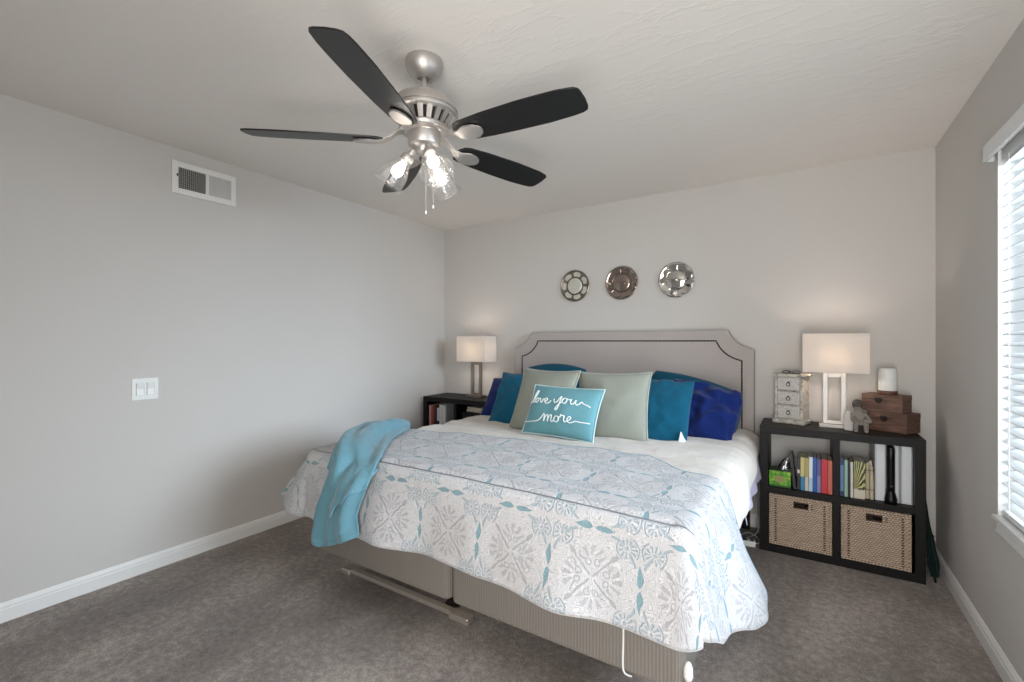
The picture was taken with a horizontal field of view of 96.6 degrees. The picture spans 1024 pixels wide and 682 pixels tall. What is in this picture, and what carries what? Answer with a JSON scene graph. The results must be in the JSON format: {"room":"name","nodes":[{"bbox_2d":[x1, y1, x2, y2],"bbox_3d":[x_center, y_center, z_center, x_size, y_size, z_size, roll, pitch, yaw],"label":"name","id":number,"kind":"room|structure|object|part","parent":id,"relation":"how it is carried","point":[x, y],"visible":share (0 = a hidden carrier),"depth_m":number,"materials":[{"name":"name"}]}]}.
{"room":"bedroom","nodes":[
{"label":"bedroom","id":0,"kind":"room"},
{"bbox_2d":[0,93,444,602],"bbox_3d":[-1.881,0.078,2.965,0.120,2.440,4.460,0,0,33],"label":"wall","id":1,"kind":"structure","parent":0,"point":[290,318],"depth_m":2.66,"materials":[{"name":"paint"}]},
{"bbox_2d":[132,377,157,400],"bbox_3d":[-2.058,0.269,2.562,0.014,0.122,0.123,0,0,33],"label":"light switch","id":2,"kind":"object","parent":1,"relation":"attached to","point":[142,388],"visible":1,"depth_m":2.56,"materials":[{"name":"white plastic"}]},
{"bbox_2d":[0,510,304,623],"bbox_3d":[-1.825,1.254,2.929,0.015,0.088,4.220,0,0,33],"label":"baseboard","id":3,"kind":"structure","parent":1,"relation":"attached to","point":[12,609],"depth_m":2.50,"materials":[{"name":"white wood"}]},
{"bbox_2d":[171,159,235,206],"bbox_3d":[-1.894,-0.968,2.817,0.018,0.192,0.357,0,0,33],"label":"air vent","id":4,"kind":"object","parent":1,"relation":"in","point":[190,180],"visible":1,"depth_m":2.81,"materials":[{"name":"white metal"}]},
{"bbox_2d":[0,516,1002,681],"bbox_3d":[-0.237,1.338,1.917,4.020,0.080,4.460,0,0,33],"label":"floor","id":5,"kind":"structure","parent":0,"point":[270,605],"depth_m":2.00,"materials":[{"name":"grey carpet"}]},
{"bbox_2d":[423,393,487,425],"bbox_3d":[-0.426,0.913,4.309,0.780,0.770,0.355,0,0,33],"label":"cube bookcase","id":6,"kind":"object","parent":5,"relation":"on","point":[461,402],"visible":0.16,"depth_m":4.26,"materials":[{"name":"black laminate"}]},
{"bbox_3d":[-0.736,0.912,4.507,0.045,0.678,0.355,0,0,33],"label":"panel","id":7,"kind":"part","parent":6,"relation":"part of","materials":[{"name":"black laminate"}]},
{"bbox_2d":[433,405,438,424],"bbox_3d":[-0.686,0.759,4.418,0.019,0.284,0.200,0,0,33],"label":"book","id":8,"kind":"object","parent":6,"relation":"on","point":[435,405],"visible":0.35,"depth_m":4.34,"materials":[{"name":"paper"}]},
{"bbox_2d":[429,403,443,424],"bbox_3d":[-0.732,0.757,4.448,0.021,0.288,0.200,0,0,33],"label":"book","id":9,"kind":"object","parent":6,"relation":"on","point":[438,403],"visible":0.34,"depth_m":4.37,"materials":[{"name":"paper"}]},
{"bbox_2d":[435,407,438,423],"bbox_3d":[-0.667,0.766,4.407,0.015,0.270,0.200,0,0,33],"label":"book","id":10,"kind":"object","parent":6,"relation":"on","point":[435,407],"visible":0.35,"depth_m":4.33,"materials":[{"name":"black paper"}]},
{"bbox_2d":[431,403,444,424],"bbox_3d":[-0.709,0.760,4.433,0.025,0.282,0.200,0,0,33],"label":"book","id":11,"kind":"object","parent":6,"relation":"on","point":[444,403],"visible":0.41,"depth_m":4.35,"materials":[{"name":"paper"}]},
{"bbox_2d":[437,408,438,423],"bbox_3d":[-0.646,0.767,4.393,0.025,0.268,0.200,0,0,33],"label":"book","id":12,"kind":"object","parent":6,"relation":"on","point":[437,408],"visible":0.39,"depth_m":4.31,"materials":[{"name":"white paper"}]},
{"bbox_2d":[439,403,445,424],"bbox_3d":[-0.619,0.750,4.376,0.029,0.302,0.200,0,0,33],"label":"book","id":13,"kind":"object","parent":6,"relation":"on","point":[440,405],"visible":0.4,"depth_m":4.29,"materials":[{"name":"white paper"}]},
{"bbox_2d":[442,405,445,424],"bbox_3d":[-0.586,0.753,4.355,0.039,0.296,0.200,0,0,33],"label":"book","id":14,"kind":"object","parent":6,"relation":"on","point":[443,406],"visible":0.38,"depth_m":4.27,"materials":[{"name":"white paper"}]},
{"bbox_2d":[446,403,453,422],"bbox_3d":[-0.563,0.742,4.340,0.007,0.318,0.200,0,0,33],"label":"book","id":15,"kind":"object","parent":6,"relation":"on","point":[449,406],"visible":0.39,"depth_m":4.29,"materials":[{"name":"grey paper"}]},
{"bbox_3d":[-0.426,0.550,4.309,0.780,0.045,0.355,0,0,33],"label":"panel","id":16,"kind":"part","parent":6,"relation":"part of","materials":[{"name":"black laminate"}]},
{"bbox_2d":[462,406,483,418],"bbox_3d":[-0.263,0.752,4.203,0.280,0.298,0.290,0,0,33],"label":"book","id":17,"kind":"object","parent":6,"relation":"on","point":[473,410],"visible":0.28,"depth_m":4.13,"materials":[{"name":"beige paper"}]},
{"bbox_2d":[457,336,495,397],"bbox_3d":[-0.335,0.241,4.286,0.330,0.574,0.184,0,0,33],"label":"table lamp","id":18,"kind":"object","parent":6,"relation":"on","point":[476,350],"visible":1,"depth_m":4.22,"materials":[{"name":"grey metal"}]},
{"bbox_3d":[-0.335,0.350,4.286,0.116,0.315,0.026,0,0,33],"label":"open frame stem","id":19,"kind":"part","parent":18,"relation":"part of","materials":[{"name":"grey metal"}]},
{"bbox_3d":[-0.335,0.073,4.286,0.329,0.234,0.181,0,0,33],"label":"lamp shade","id":20,"kind":"part","parent":18,"relation":"part of","materials":[{"name":"white fabric"}]},
{"bbox_2d":[315,330,754,681],"bbox_3d":[0.290,0.611,2.797,1.963,1.374,2.134,0,0,33],"label":"upholstered bed","id":21,"kind":"object","parent":5,"relation":"on","point":[714,356],"visible":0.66,"depth_m":2.17,"materials":[{"name":"beige fabric"}]},
{"bbox_3d":[-0.506,1.131,2.071,0.760,0.020,0.030,0,0,33],"label":"foot rail","id":22,"kind":"part","parent":21,"relation":"part of","materials":[{"name":"metal"}]},
{"bbox_3d":[0.386,1.014,1.531,0.035,0.233,0.010,0,0,-13],"label":"pull cord","id":23,"kind":"part","parent":21,"relation":"part of","materials":[{"name":"white plastic"}]},
{"bbox_3d":[0.837,0.389,3.614,1.780,0.791,0.013,0,0,33],"label":"nailhead trim","id":24,"kind":"part","parent":21,"relation":"part of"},
{"bbox_3d":[0.860,0.461,3.651,1.918,1.074,0.082,0,0,33],"label":"headboard","id":25,"kind":"part","parent":21,"relation":"part of","materials":[{"name":"grey fabric"}]},
{"bbox_3d":[1.621,1.143,3.171,0.060,0.310,0.050,0,0,33],"label":"headboard leg","id":26,"kind":"part","parent":21,"relation":"part of","materials":[{"name":"black metal"}]},
{"bbox_2d":[745,454,760,523],"bbox_3d":[0.509,0.734,3.114,2.058,0.238,1.096,0,0,33],"label":"sheet","id":27,"kind":"object","parent":21,"relation":"on","point":[753,490],"visible":0.03,"depth_m":2.57,"materials":[{"name":"fabric"}]},
{"bbox_2d":[529,364,586,387],"bbox_3d":[0.335,0.428,3.756,0.640,0.478,0.241,0,0,33],"label":"bed pillow","id":28,"kind":"object","parent":27,"relation":"on","point":[548,367],"visible":0.11,"depth_m":3.74,"materials":[{"name":"teal fabric"}]},
{"bbox_2d":[414,415,759,528],"bbox_3d":[0.268,0.704,2.776,2.102,0.266,1.932,0,0,33],"label":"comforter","id":29,"kind":"object","parent":27,"relation":"on","point":[733,462],"visible":0.21,"depth_m":2.52,"materials":[{"name":"white fabric"}]},
{"bbox_2d":[481,378,501,415],"bbox_3d":[0.025,0.468,3.696,0.527,0.320,0.290,0,0,24],"label":"bed pillow","id":30,"kind":"object","parent":29,"relation":"on","point":[487,409],"visible":0.14,"depth_m":3.72,"materials":[{"name":"blue fabric"}]},
{"bbox_2d":[488,372,522,423],"bbox_3d":[0.083,0.427,3.340,0.489,0.368,0.264,0,0,30],"label":"cushion","id":31,"kind":"object","parent":29,"relation":"on","point":[503,408],"visible":0.33,"depth_m":3.35,"materials":[{"name":"teal fabric"}]},
{"bbox_2d":[280,429,768,651],"bbox_3d":[-0.132,0.792,2.217,2.405,0.462,0.905,0,0,29],"label":"quilt","id":32,"kind":"object","parent":29,"relation":"on","point":[650,548],"visible":0.86,"depth_m":1.71,"materials":[{"name":"white fabric"}]},
{"bbox_2d":[311,418,409,546],"bbox_3d":[-0.811,0.723,2.532,0.342,0.507,1.027,0,0,-3],"label":"throw blanket","id":33,"kind":"object","parent":32,"relation":"on","point":[354,459],"visible":1,"depth_m":2.15,"materials":[{"name":"blue fabric"}]},
{"bbox_2d":[509,368,580,429],"bbox_3d":[0.203,0.394,2.976,0.476,0.417,0.212,0,0,43],"label":"cushion","id":34,"kind":"object","parent":29,"relation":"on","point":[569,379],"visible":0.46,"depth_m":2.99,"materials":[{"name":"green fabric"}]},
{"bbox_2d":[521,384,605,442],"bbox_3d":[0.303,0.430,2.771,0.506,0.296,0.189,0,0,38],"label":"lumbar cushion","id":35,"kind":"object","parent":29,"relation":"on","point":[561,412],"visible":1,"depth_m":2.70,"materials":[{"name":"teal fabric"}]},
{"bbox_2d":[579,372,651,441],"bbox_3d":[0.614,0.400,2.810,0.476,0.424,0.210,0,0,28],"label":"cushion","id":36,"kind":"object","parent":29,"relation":"on","point":[623,411],"visible":0.7,"depth_m":2.73,"materials":[{"name":"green fabric"}]},
{"bbox_2d":[648,379,694,441],"bbox_3d":[0.896,0.434,2.854,0.426,0.377,0.317,0,0,33],"label":"cushion","id":37,"kind":"object","parent":29,"relation":"on","point":[669,401],"visible":0.5,"depth_m":2.77,"materials":[{"name":"teal fabric"}]},
{"bbox_2d":[651,371,741,432],"bbox_3d":[1.228,0.466,3.184,0.677,0.492,0.252,0,0,33],"label":"bed pillow","id":38,"kind":"object","parent":29,"relation":"on","point":[658,375],"visible":0.08,"depth_m":3.24,"materials":[{"name":"teal fabric"}]},
{"bbox_2d":[672,379,742,440],"bbox_3d":[1.188,0.451,2.884,0.472,0.396,0.298,0,0,33],"label":"bed pillow","id":39,"kind":"object","parent":29,"relation":"on","point":[714,410],"visible":0.56,"depth_m":2.78,"materials":[{"name":"blue fabric"}]},
{"bbox_2d":[741,482,759,546],"bbox_3d":[1.482,1.083,3.027,0.292,0.431,0.308,0,0,33],"label":"power strip","id":40,"kind":"object","parent":5,"relation":"on","point":[747,542],"visible":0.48,"depth_m":2.92,"materials":[{"name":"white plastic"}]},
{"bbox_2d":[760,418,925,584],"bbox_3d":[1.969,0.913,2.784,0.780,0.770,0.355,0,0,33],"label":"cube bookcase","id":41,"kind":"object","parent":5,"relation":"on","point":[917,509],"visible":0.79,"depth_m":2.63,"materials":[{"name":"black laminate"}]},
{"bbox_3d":[1.659,0.912,2.981,0.045,0.678,0.355,0,0,33],"label":"panel","id":42,"kind":"part","parent":41,"relation":"part of","materials":[{"name":"black laminate"}]},
{"bbox_2d":[769,465,790,488],"bbox_3d":[1.681,0.851,2.858,0.116,0.101,0.110,0,0,33],"label":"box","id":43,"kind":"object","parent":41,"relation":"on","point":[778,477],"visible":0.87,"depth_m":2.82,"materials":[{"name":"green cardboard"}]},
{"bbox_2d":[778,456,790,468],"bbox_3d":[1.700,0.755,2.844,0.073,0.085,0.058,0,0,33],"label":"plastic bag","id":44,"kind":"object","parent":43,"relation":"on","point":[779,465],"visible":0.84,"depth_m":2.86,"materials":[{"name":"black plastic"}]},
{"bbox_2d":[772,372,812,425],"bbox_3d":[1.816,0.369,2.951,0.152,0.318,0.193,0,0,-41],"label":"chest","id":45,"kind":"object","parent":41,"relation":"on","point":[791,390],"visible":1,"depth_m":2.90,"materials":[{"name":"white paint"}]},
{"bbox_3d":[1.804,0.274,2.946,0.104,0.080,0.129,0,0,-41],"label":"drawer","id":46,"kind":"part","parent":45,"relation":"part of","materials":[{"name":"grey wood"}]},
{"bbox_3d":[1.804,0.364,2.946,0.104,0.080,0.129,0,0,-41],"label":"drawer","id":47,"kind":"part","parent":45,"relation":"part of","materials":[{"name":"grey wood"}]},
{"bbox_3d":[1.804,0.455,2.946,0.104,0.080,0.129,0,0,-41],"label":"drawer","id":48,"kind":"part","parent":45,"relation":"part of","materials":[{"name":"grey wood"}]},
{"bbox_2d":[782,370,800,373],"bbox_3d":[1.800,0.200,2.936,0.103,0.024,0.049,0,0,33],"label":"eyeglasses","id":49,"kind":"object","parent":45,"relation":"on","point":[788,371],"visible":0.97,"depth_m":2.93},
{"bbox_2d":[789,451,796,488],"bbox_3d":[1.752,0.798,2.842,0.036,0.206,0.150,0,0,33],"label":"book","id":50,"kind":"object","parent":41,"relation":"on","point":[791,455],"visible":1,"depth_m":2.78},
{"bbox_2d":[797,452,799,489],"bbox_3d":[1.779,0.803,2.830,0.014,0.196,0.161,0,0,33],"label":"book","id":51,"kind":"object","parent":41,"relation":"on","point":[798,454],"visible":1,"depth_m":2.76,"materials":[{"name":"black paper"}]},
{"bbox_2d":[769,492,831,555],"bbox_3d":[1.814,1.095,2.874,0.322,0.310,0.343,0,0,33],"label":"wicker basket","id":52,"kind":"object","parent":41,"relation":"on","point":[801,523],"visible":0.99,"depth_m":2.73,"materials":[{"name":"wicker"}]},
{"bbox_2d":[801,453,804,489],"bbox_3d":[1.794,0.802,2.815,0.020,0.198,0.150,0,0,33],"label":"book","id":53,"kind":"object","parent":41,"relation":"on","point":[802,454],"visible":1,"depth_m":2.75,"materials":[{"name":"yellow paper"}]},
{"bbox_2d":[805,454,807,490],"bbox_3d":[1.811,0.802,2.804,0.018,0.197,0.150,0,0,33],"label":"book","id":54,"kind":"object","parent":41,"relation":"on","point":[806,455],"visible":0.93,"depth_m":2.74,"materials":[{"name":"yellow paper"}]},
{"bbox_2d":[809,453,812,491],"bbox_3d":[1.829,0.798,2.793,0.019,0.206,0.150,0,0,33],"label":"book","id":55,"kind":"object","parent":41,"relation":"on","point":[810,454],"visible":1,"depth_m":2.73,"materials":[{"name":"white paper"}]},
{"bbox_2d":[813,453,816,491],"bbox_3d":[1.849,0.798,2.786,0.018,0.206,0.160,0,0,33],"label":"book","id":56,"kind":"object","parent":41,"relation":"on","point":[814,454],"visible":0.87,"depth_m":2.72,"materials":[{"name":"blue paper"}]},
{"bbox_2d":[816,454,820,492],"bbox_3d":[1.863,0.802,2.771,0.018,0.198,0.150,0,0,33],"label":"book","id":57,"kind":"object","parent":41,"relation":"on","point":[818,456],"visible":0.91,"depth_m":2.71,"materials":[{"name":"paper"}]},
{"bbox_2d":[820,453,827,493],"bbox_3d":[1.891,0.801,2.765,0.031,0.200,0.170,0,0,33],"label":"book","id":58,"kind":"object","parent":41,"relation":"on","point":[824,461],"visible":0.9,"depth_m":2.70,"materials":[{"name":"red paper"}]},
{"bbox_2d":[827,456,831,494],"bbox_3d":[1.909,0.802,2.742,0.020,0.197,0.150,0,0,33],"label":"book","id":59,"kind":"object","parent":41,"relation":"on","point":[829,458],"visible":0.91,"depth_m":2.68,"materials":[{"name":"red paper"}]},
{"bbox_2d":[803,333,869,428],"bbox_3d":[1.985,0.241,2.808,0.330,0.574,0.184,0,0,33],"label":"table lamp","id":60,"kind":"object","parent":41,"relation":"on","point":[829,354],"visible":0.96,"depth_m":2.75,"materials":[{"name":"white fabric"}]},
{"bbox_3d":[1.985,0.350,2.808,0.116,0.315,0.026,0,0,33],"label":"open frame stem","id":61,"kind":"part","parent":60,"relation":"part of","materials":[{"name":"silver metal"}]},
{"bbox_3d":[1.985,0.073,2.808,0.329,0.234,0.181,0,0,33],"label":"lamp shade","id":62,"kind":"part","parent":60,"relation":"part of","materials":[{"name":"white fabric"}]},
{"bbox_3d":[1.985,0.190,2.808,0.330,0.004,0.184,0,0,33],"label":"shade trim","id":63,"kind":"part","parent":60,"relation":"part of","materials":[{"name":"white fabric"}]},
{"bbox_3d":[1.985,-0.044,2.808,0.330,0.004,0.184,0,0,33],"label":"shade trim","id":64,"kind":"part","parent":60,"relation":"part of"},
{"bbox_3d":[1.970,0.918,2.784,0.690,0.034,0.353,0,0,33],"label":"shelf","id":65,"kind":"part","parent":41,"relation":"part of","materials":[{"name":"black laminate"}]},
{"bbox_2d":[840,454,843,495],"bbox_3d":[1.957,0.792,2.711,0.019,0.218,0.151,0,0,33],"label":"book","id":66,"kind":"object","parent":41,"relation":"on","point":[841,455],"visible":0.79,"depth_m":2.65,"materials":[{"name":"blue paper"}]},
{"bbox_3d":[1.969,0.550,2.784,0.780,0.045,0.355,0,0,33],"label":"panel","id":67,"kind":"part","parent":41,"relation":"part of","materials":[{"name":"black laminate"}]},
{"bbox_3d":[1.969,1.274,2.784,0.780,0.047,0.355,0,0,33],"label":"panel","id":68,"kind":"part","parent":41,"relation":"part of","materials":[{"name":"black laminate"}]},
{"bbox_2d":[843,455,847,496],"bbox_3d":[1.973,0.795,2.701,0.015,0.212,0.150,0,0,33],"label":"book","id":69,"kind":"object","parent":41,"relation":"on","point":[844,456],"visible":0.89,"depth_m":2.64,"materials":[{"name":"paper"}]},
{"bbox_2d":[847,457,849,496],"bbox_3d":[1.987,0.801,2.698,0.009,0.200,0.160,0,0,33],"label":"book","id":70,"kind":"object","parent":41,"relation":"on","point":[847,457],"visible":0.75,"depth_m":2.63,"materials":[{"name":"paper"}]},
{"bbox_2d":[848,456,852,497],"bbox_3d":[1.995,0.798,2.687,0.012,0.205,0.150,0,0,33],"label":"book","id":71,"kind":"object","parent":41,"relation":"on","point":[849,458],"visible":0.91,"depth_m":2.62,"materials":[{"name":"white paper"}]},
{"bbox_2d":[844,399,871,432],"bbox_3d":[2.004,0.433,2.643,0.127,0.191,0.084,0,0,33],"label":"angel figurine","id":72,"kind":"object","parent":41,"relation":"on","point":[852,420],"visible":1,"depth_m":2.62,"materials":[{"name":"grey stone"}]},
{"bbox_2d":[851,455,864,498],"bbox_3d":[2.028,0.795,2.672,0.053,0.212,0.160,0,0,33],"label":"book","id":73,"kind":"object","parent":41,"relation":"on","point":[858,462],"visible":0.91,"depth_m":2.61,"materials":[{"name":"yellow paper"}]},
{"bbox_2d":[865,460,873,499],"bbox_3d":[2.043,0.793,2.608,0.046,0.215,0.048,0,0,33],"label":"book","id":74,"kind":"object","parent":41,"relation":"on","point":[869,477],"visible":0.96,"depth_m":2.60,"materials":[{"name":"beige paper"}]},
{"bbox_2d":[840,503,911,572],"bbox_3d":[2.115,1.095,2.683,0.312,0.310,0.343,0,0,33],"label":"wicker basket","id":75,"kind":"object","parent":41,"relation":"on","point":[878,537],"visible":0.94,"depth_m":2.54,"materials":[{"name":"wicker"}]},
{"bbox_2d":[870,443,885,500],"bbox_3d":[2.144,0.742,2.674,0.050,0.318,0.242,0,0,33],"label":"file box","id":76,"kind":"object","parent":41,"relation":"on","point":[877,451],"visible":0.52,"depth_m":2.58,"materials":[{"name":"white cardboard"}]},
{"bbox_2d":[884,447,896,504],"bbox_3d":[2.100,0.745,2.527,0.056,0.312,0.056,0,0,33],"label":"flashlight","id":77,"kind":"object","parent":41,"relation":"on","point":[890,498],"visible":1,"depth_m":2.51,"materials":[{"name":"black metal"}]},
{"bbox_2d":[887,445,899,502],"bbox_3d":[2.204,0.742,2.636,0.025,0.318,0.242,0,0,33],"label":"file box","id":78,"kind":"object","parent":41,"relation":"on","point":[897,448],"visible":0.34,"depth_m":2.53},
{"bbox_2d":[868,410,920,434],"bbox_3d":[2.242,0.472,2.682,0.151,0.112,0.197,0,0,-23],"label":"wooden box","id":79,"kind":"object","parent":41,"relation":"on","point":[907,423],"visible":0.85,"depth_m":2.62,"materials":[{"name":"red wood"}]},
{"bbox_2d":[862,392,911,413],"bbox_3d":[2.219,0.365,2.705,0.131,0.099,0.202,0,0,-30],"label":"wooden box","id":80,"kind":"object","parent":79,"relation":"on","point":[900,404],"visible":0.99,"depth_m":2.65,"materials":[{"name":"red wood"}]},
{"bbox_3d":[2.223,0.331,2.708,0.122,0.030,0.202,0,0,-29],"label":"lid","id":81,"kind":"part","parent":80,"relation":"part of","materials":[{"name":"red wood"}]},
{"bbox_2d":[877,368,897,394],"bbox_3d":[2.226,0.237,2.702,0.094,0.155,0.094,0,0,33],"label":"diffuser","id":82,"kind":"object","parent":80,"relation":"on","point":[887,377],"visible":1,"depth_m":2.67,"materials":[{"name":"white plastic"}]},
{"bbox_3d":[2.246,0.433,2.683,0.142,0.034,0.197,0,0,-24],"label":"lid","id":83,"kind":"part","parent":79,"relation":"part of","materials":[{"name":"red wood"}]},
{"bbox_2d":[900,446,911,504],"bbox_3d":[2.239,0.742,2.614,0.051,0.318,0.242,0,0,33],"label":"file box","id":84,"kind":"object","parent":41,"relation":"on","point":[905,452],"visible":0.66,"depth_m":2.51,"materials":[{"name":"white cardboard"}]},
{"bbox_3d":[2.279,0.912,2.586,0.045,0.678,0.355,0,0,33],"label":"panel","id":85,"kind":"part","parent":41,"relation":"part of","materials":[{"name":"black laminate"}]},
{"bbox_2d":[926,502,939,582],"bbox_3d":[2.322,1.032,2.554,0.053,0.526,0.268,0,0,23],"label":"folded umbrella","id":86,"kind":"object","parent":5,"relation":"on","point":[932,559],"visible":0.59,"depth_m":2.49,"materials":[{"name":"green fabric"}]},
{"bbox_2d":[0,0,1023,229],"bbox_3d":[-0.237,-1.182,1.917,4.020,0.080,4.460,0,0,33],"label":"ceiling","id":87,"kind":"structure","parent":0,"point":[679,94],"depth_m":1.98,"materials":[{"name":"paint"}]},
{"bbox_2d":[240,26,587,213],"bbox_3d":[-0.316,-0.835,1.847,1.291,0.614,1.327,0,0,33],"label":"ceiling fan","id":88,"kind":"object","parent":87,"relation":"hanging from","point":[425,115],"visible":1,"depth_m":1.75,"materials":[{"name":"silver metal"}]},
{"bbox_3d":[-0.779,-0.814,1.810,0.533,0.037,0.138,0,0,-8],"label":"blade","id":89,"kind":"part","parent":88,"relation":"part of","materials":[{"name":"black wood"}]},
{"bbox_3d":[-0.442,-0.814,1.445,0.138,0.037,0.533,0,0,10],"label":"blade","id":90,"kind":"part","parent":88,"relation":"part of","materials":[{"name":"black wood"}]},
{"bbox_3d":[-0.462,-0.703,1.858,0.061,0.072,0.053,0,0,33],"label":"bulb","id":91,"kind":"part","parent":88,"relation":"part of","materials":[{"name":"white glass"}]},
{"bbox_3d":[-0.536,-0.814,2.245,0.138,0.037,0.533,0,0,-26],"label":"blade","id":92,"kind":"part","parent":88,"relation":"part of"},
{"bbox_3d":[-0.427,-0.750,1.858,0.062,0.069,0.057,0,0,33],"label":"light arm","id":93,"kind":"part","parent":88,"relation":"part of","materials":[{"name":"silver metal"}]},
{"bbox_3d":[-0.327,-0.750,1.800,0.063,0.069,0.056,0,0,33],"label":"light arm","id":94,"kind":"part","parent":88,"relation":"part of","materials":[{"name":"silver metal"}]},
{"bbox_3d":[-0.309,-0.703,1.769,0.062,0.072,0.050,0,0,33],"label":"bulb","id":95,"kind":"part","parent":88,"relation":"part of","materials":[{"name":"white glass"}]},
{"bbox_3d":[-0.308,-0.703,1.948,0.049,0.072,0.064,0,0,33],"label":"bulb","id":96,"kind":"part","parent":88,"relation":"part of","materials":[{"name":"white glass"}]},
{"bbox_3d":[-0.048,-0.814,2.147,0.533,0.037,0.138,0,0,-44],"label":"blade","id":97,"kind":"part","parent":88,"relation":"part of","materials":[{"name":"black wood"}]},
{"bbox_3d":[0.013,-0.814,1.657,0.532,0.037,0.149,0,0,33],"label":"blade","id":98,"kind":"part","parent":88,"relation":"part of","materials":[{"name":"black wood"}]},
{"bbox_2d":[445,147,935,545],"bbox_3d":[0.929,0.078,3.748,3.780,2.440,0.120,0,0,33],"label":"wall","id":99,"kind":"structure","parent":0,"point":[774,260],"depth_m":3.17,"materials":[{"name":"paint"}]},
{"bbox_2d":[560,270,588,301],"bbox_3d":[0.540,-0.472,3.909,0.268,0.268,0.023,0,0,33],"label":"wall plate","id":100,"kind":"object","parent":99,"relation":"attached to","point":[574,286],"visible":1,"depth_m":3.90,"materials":[{"name":"silver metal"}]},
{"bbox_2d":[568,278,581,293],"bbox_3d":[0.539,-0.472,3.907,0.134,0.134,0.010,0,0,33],"label":"mirror","id":101,"kind":"object","parent":100,"relation":"attached to","point":[574,284],"depth_m":3.90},
{"bbox_2d":[606,266,637,299],"bbox_3d":[0.888,-0.470,3.688,0.270,0.270,0.023,0,0,33],"label":"wall plate","id":102,"kind":"object","parent":99,"relation":"attached to","point":[622,281],"visible":1,"depth_m":3.68,"materials":[{"name":"metal"}]},
{"bbox_2d":[614,274,629,290],"bbox_3d":[0.887,-0.470,3.686,0.135,0.135,0.010,0,0,33],"label":"mirror","id":103,"kind":"object","parent":102,"relation":"attached to","point":[621,281],"depth_m":3.68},
{"bbox_2d":[658,262,694,296],"bbox_3d":[1.246,-0.464,3.460,0.268,0.268,0.023,0,0,33],"label":"wall plate","id":104,"kind":"object","parent":99,"relation":"attached to","point":[676,279],"visible":1,"depth_m":3.45,"materials":[{"name":"silver metal"}]},
{"bbox_2d":[667,271,684,288],"bbox_3d":[1.245,-0.464,3.458,0.134,0.134,0.010,0,0,33],"label":"mirror","id":105,"kind":"object","parent":104,"relation":"attached to","point":[675,279],"depth_m":3.46,"materials":[{"name":"silver metal"}]},
{"bbox_2d":[750,513,759,527],"bbox_3d":[0.893,1.254,3.691,3.780,0.088,0.015,0,0,33],"label":"baseboard","id":106,"kind":"structure","parent":99,"relation":"attached to","point":[753,518],"depth_m":3.18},
{"bbox_2d":[936,18,1023,681],"bbox_3d":[1.408,0.078,0.870,0.120,2.440,4.460,0,0,33],"label":"wall","id":107,"kind":"structure","parent":0,"point":[989,570],"depth_m":2.06,"materials":[{"name":"paint"}]},
{"bbox_2d":[936,548,1022,681],"bbox_3d":[1.351,1.254,0.906,0.015,0.088,4.220,0,0,33],"label":"baseboard","id":108,"kind":"structure","parent":107,"relation":"attached to","point":[1000,661],"depth_m":1.98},
{"bbox_2d":[991,150,1023,557],"bbox_3d":[1.573,-0.001,1.150,0.133,1.522,1.549,0,0,33],"label":"window","id":109,"kind":"structure","parent":107,"relation":"in","point":[1009,531],"depth_m":1.81,"materials":[{"name":"white plastic"}]},
{"bbox_2d":[982,104,1023,531],"bbox_3d":[1.542,-0.054,1.168,0.098,1.484,1.628,0,0,33],"label":"window blind","id":110,"kind":"object","parent":109,"relation":"attached to","point":[1014,151],"visible":1,"depth_m":1.73,"materials":[{"name":"white plastic"}]},
{"bbox_3d":[1.926,-0.027,1.731,0.057,1.390,0.003,0,0,33],"label":"ladder cord","id":111,"kind":"part","parent":110,"relation":"part of","materials":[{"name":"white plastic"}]},
{"bbox_3d":[1.562,0.678,1.160,0.050,0.020,1.511,0,0,33],"label":"rail","id":112,"kind":"part","parent":110,"relation":"part of","materials":[{"name":"white plastic"}]},
{"bbox_3d":[1.560,0.727,1.158,0.103,0.066,1.549,0,0,33],"label":"sill","id":113,"kind":"part","parent":109,"relation":"part of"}
]}

